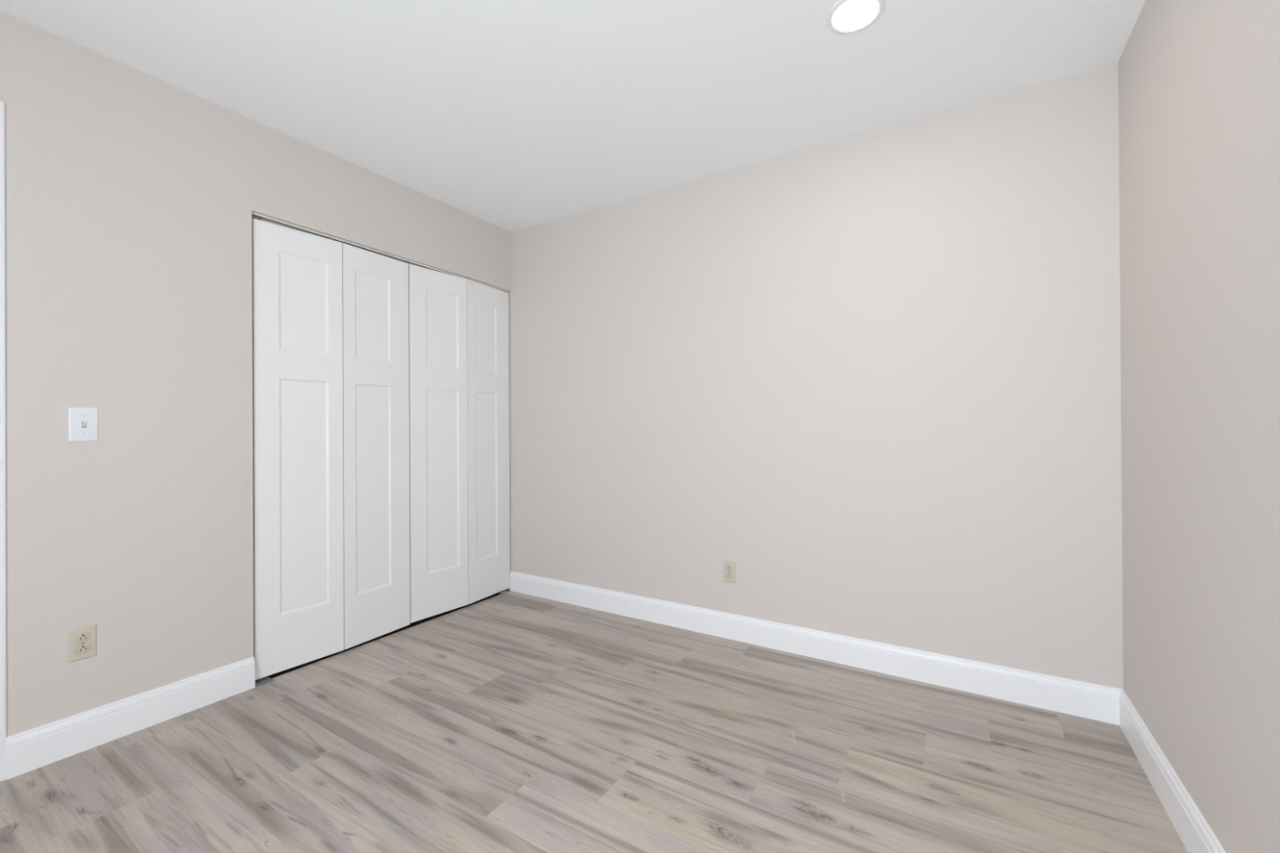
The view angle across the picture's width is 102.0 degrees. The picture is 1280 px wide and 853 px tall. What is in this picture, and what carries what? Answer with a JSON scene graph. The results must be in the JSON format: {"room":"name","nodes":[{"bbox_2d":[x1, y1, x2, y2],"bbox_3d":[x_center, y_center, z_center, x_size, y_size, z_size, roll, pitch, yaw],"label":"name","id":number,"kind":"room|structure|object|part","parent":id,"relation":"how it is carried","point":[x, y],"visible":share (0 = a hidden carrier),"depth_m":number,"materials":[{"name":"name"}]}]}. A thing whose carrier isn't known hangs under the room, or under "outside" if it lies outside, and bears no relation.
{"room":"empty bedroom","nodes":[
{"label":"empty bedroom","id":0,"kind":"room"},
{"bbox_2d":[0,10,511,737],"bbox_3d":[-1.876,-0.102,1.995,0.115,2.440,3.665,0,0,32],"label":"wall","id":1,"kind":"structure","parent":0,"point":[131,194],"depth_m":1.91,"materials":[{"name":"white paint"}]},
{"bbox_2d":[0,101,6,782],"bbox_3d":[-2.259,0.044,1.241,0.018,2.148,0.944,0,0,32],"label":"trim","id":2,"kind":"structure","parent":1,"relation":"attached to","point":[2,426],"depth_m":1.64,"materials":[{"name":"white paint"}]},
{"bbox_2d":[68,623,97,662],"bbox_3d":[-1.924,0.749,1.790,0.007,0.112,0.068,0,0,32],"label":"wall outlet","id":3,"kind":"object","parent":1,"relation":"attached to","point":[82,641],"visible":1,"depth_m":1.79,"materials":[{"name":"beige plastic"}]},
{"bbox_2d":[75,644,90,653],"bbox_3d":[-1.922,0.768,1.789,0.002,0.028,0.034,0,0,32],"label":"socket","id":4,"kind":"object","parent":3,"relation":"attached to","point":[80,648],"depth_m":1.79,"materials":[{"name":"beige plastic"}]},
{"bbox_2d":[75,632,90,643],"bbox_3d":[-1.922,0.730,1.789,0.002,0.028,0.034,0,0,32],"label":"socket","id":5,"kind":"object","parent":3,"relation":"attached to","point":[81,637],"depth_m":1.79,"materials":[{"name":"beige plastic"}]},
{"bbox_2d":[68,407,98,441],"bbox_3d":[-1.922,-0.007,1.792,0.018,0.116,0.072,0,0,32],"label":"light switch","id":6,"kind":"object","parent":1,"relation":"attached to","point":[83,423],"visible":1,"depth_m":1.79,"materials":[{"name":"white plastic"}]},
{"bbox_2d":[5,656,255,779],"bbox_3d":[-1.831,1.052,1.931,0.014,0.130,0.680,0,0,32],"label":"baseboard","id":7,"kind":"structure","parent":1,"relation":"attached to","point":[36,748],"depth_m":1.86,"materials":[{"name":"white paint"}]},
{"bbox_2d":[251,211,407,262],"bbox_3d":[-1.508,-0.925,2.573,0.045,0.013,0.752,0,0,32],"label":"door track","id":8,"kind":"object","parent":1,"relation":"attached to","point":[254,215],"visible":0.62,"depth_m":2.48,"materials":[{"name":"white metal"}]},
{"bbox_2d":[251,217,409,679],"bbox_3d":[-1.485,0.095,2.570,0.057,2.035,0.745,0,0,32],"label":"bifold door","id":9,"kind":"structure","parent":8,"relation":"hanging from","point":[331,317],"depth_m":2.50,"materials":[{"name":"white paint"}]},
{"bbox_3d":[-1.583,0.097,2.411,0.034,2.009,0.370,0,0,35],"label":"door","id":10,"kind":"part","parent":9,"relation":"part of","materials":[{"name":"white paint"}]},
{"bbox_3d":[-1.576,-0.568,2.424,0.030,0.450,0.208,0,0,35],"label":"recessed panel","id":11,"kind":"part","parent":9,"relation":"part of","materials":[{"name":"white paint"}]},
{"bbox_3d":[-1.571,0.317,2.422,0.030,1.068,0.208,0,0,35],"label":"recessed panel","id":12,"kind":"part","parent":9,"relation":"part of","materials":[{"name":"white paint"}]},
{"bbox_3d":[-1.401,-0.568,2.704,0.030,0.450,0.197,0,0,29],"label":"recessed panel","id":13,"kind":"part","parent":9,"relation":"part of","materials":[{"name":"white paint"}]},
{"bbox_3d":[-1.397,0.317,2.701,0.030,1.068,0.197,0,0,29],"label":"recessed panel","id":14,"kind":"part","parent":9,"relation":"part of","materials":[{"name":"white paint"}]},
{"bbox_3d":[-1.386,0.097,2.728,0.034,2.009,0.370,0,0,29],"label":"door","id":15,"kind":"part","parent":9,"relation":"part of","materials":[{"name":"white paint"}]},
{"bbox_2d":[404,260,509,292],"bbox_3d":[-1.109,-0.921,3.224,0.045,0.013,0.762,0,0,32],"label":"door track","id":16,"kind":"object","parent":1,"relation":"attached to","point":[411,262],"visible":0.54,"depth_m":3.07,"materials":[{"name":"white metal"}]},
{"bbox_2d":[408,263,510,622],"bbox_3d":[-1.089,0.096,3.214,0.066,2.030,0.748,0,0,32],"label":"bifold door","id":17,"kind":"structure","parent":16,"relation":"hanging from","point":[459,356],"depth_m":3.14,"materials":[{"name":"white paint"}]},
{"bbox_3d":[-1.187,0.094,3.055,0.034,2.009,0.373,0,0,36],"label":"door","id":18,"kind":"part","parent":17,"relation":"part of","materials":[{"name":"white paint"}]},
{"bbox_3d":[-1.178,-0.572,3.070,0.030,0.450,0.212,0,0,36],"label":"recessed panel","id":19,"kind":"part","parent":17,"relation":"part of","materials":[{"name":"white paint"}]},
{"bbox_3d":[-1.173,0.313,3.068,0.030,1.068,0.212,0,0,36],"label":"recessed panel","id":20,"kind":"part","parent":17,"relation":"part of","materials":[{"name":"white paint"}]},
{"bbox_3d":[-1.004,-0.572,3.349,0.030,0.450,0.183,0,0,27],"label":"recessed panel","id":21,"kind":"part","parent":17,"relation":"part of","materials":[{"name":"white paint"}]},
{"bbox_3d":[-0.999,0.313,3.347,0.030,1.068,0.183,0,0,27],"label":"recessed panel","id":22,"kind":"part","parent":17,"relation":"part of","materials":[{"name":"white paint"}]},
{"bbox_3d":[-0.989,0.093,3.373,0.034,2.009,0.372,0,0,27],"label":"door","id":23,"kind":"part","parent":17,"relation":"part of","materials":[{"name":"white paint"}]},
{"bbox_2d":[266,589,510,678],"bbox_3d":[-1.628,1.149,3.053,0.786,0.060,1.835,0,0,32],"label":"door gap","id":24,"kind":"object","parent":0,"point":[416,623],"depth_m":2.79,"materials":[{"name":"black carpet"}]},
{"bbox_2d":[255,676,274,687],"bbox_3d":[-1.659,1.115,2.268,0.075,0.005,0.072,0,0,32],"label":"bracket","id":25,"kind":"object","parent":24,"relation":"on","point":[264,680],"visible":0.8,"depth_m":2.27,"materials":[{"name":"silver metal"}]},
{"bbox_2d":[0,0,1145,231],"bbox_3d":[-0.776,-1.390,1.387,4.012,0.120,3.780,0,0,32],"label":"ceiling","id":26,"kind":"structure","parent":0,"point":[509,115],"depth_m":1.94,"materials":[{"name":"white paint"}]},
{"bbox_2d":[826,0,884,34],"bbox_3d":[0.696,-1.335,1.677,0.176,0.005,0.176,0,0,32],"label":"recessed light","id":27,"kind":"object","parent":26,"relation":"in","point":[845,16],"visible":1,"depth_m":1.68,"materials":[{"name":"white"}]},
{"bbox_2d":[832,0,877,29],"bbox_3d":[0.696,-1.336,1.677,0.134,0.002,0.134,0,0,26],"label":"diffuser","id":28,"kind":"object","parent":27,"relation":"attached to","point":[846,14],"depth_m":1.68,"materials":[{"name":"white plastic"}]},
{"bbox_2d":[0,591,1187,852],"bbox_3d":[-0.541,1.108,1.081,3.332,0.001,4.068,0,0,32],"label":"floor","id":29,"kind":"structure","parent":0,"point":[510,722],"depth_m":1.71,"materials":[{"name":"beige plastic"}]},
{"bbox_2d":[506,62,1123,688],"bbox_3d":[0.189,-0.112,2.946,4.012,2.440,0.115,0,0,32],"label":"wall","id":30,"kind":"structure","parent":0,"point":[874,376],"depth_m":2.38,"materials":[{"name":"white paint"}]},
{"bbox_2d":[723,560,735,583],"bbox_3d":[0.466,0.759,2.705,0.068,0.112,0.007,0,0,32],"label":"wall outlet","id":31,"kind":"object","parent":30,"relation":"attached to","point":[729,567],"visible":1,"depth_m":2.70,"materials":[{"name":"beige plastic"}]},
{"bbox_2d":[725,573,732,578],"bbox_3d":[0.465,0.778,2.703,0.034,0.028,0.002,0,0,32],"label":"socket","id":32,"kind":"object","parent":31,"relation":"attached to","point":[728,575],"depth_m":2.70,"materials":[{"name":"beige plastic"}]},
{"bbox_2d":[725,565,732,571],"bbox_3d":[0.465,0.739,2.703,0.034,0.028,0.002,0,0,32],"label":"socket","id":33,"kind":"object","parent":31,"relation":"attached to","point":[728,568],"depth_m":2.70,"materials":[{"name":"beige plastic"}]},
{"bbox_2d":[510,571,1123,725],"bbox_3d":[0.447,1.041,2.713,3.114,0.130,0.014,0,0,32],"label":"baseboard","id":34,"kind":"structure","parent":30,"relation":"attached to","point":[1096,702],"depth_m":2.37,"materials":[{"name":"white paint"}]},
{"bbox_2d":[1118,0,1279,852],"bbox_3d":[0.862,-0.122,0.316,0.115,2.440,3.665,0,0,32],"label":"wall","id":35,"kind":"structure","parent":0,"point":[1199,80],"depth_m":1.25,"materials":[{"name":"white paint"}]},
{"bbox_2d":[1119,689,1226,852],"bbox_3d":[0.844,1.033,0.396,0.014,0.130,3.550,0,0,32],"label":"baseboard","id":36,"kind":"structure","parent":35,"relation":"attached to","point":[1195,833],"depth_m":1.47,"materials":[{"name":"white paint"}]}
]}

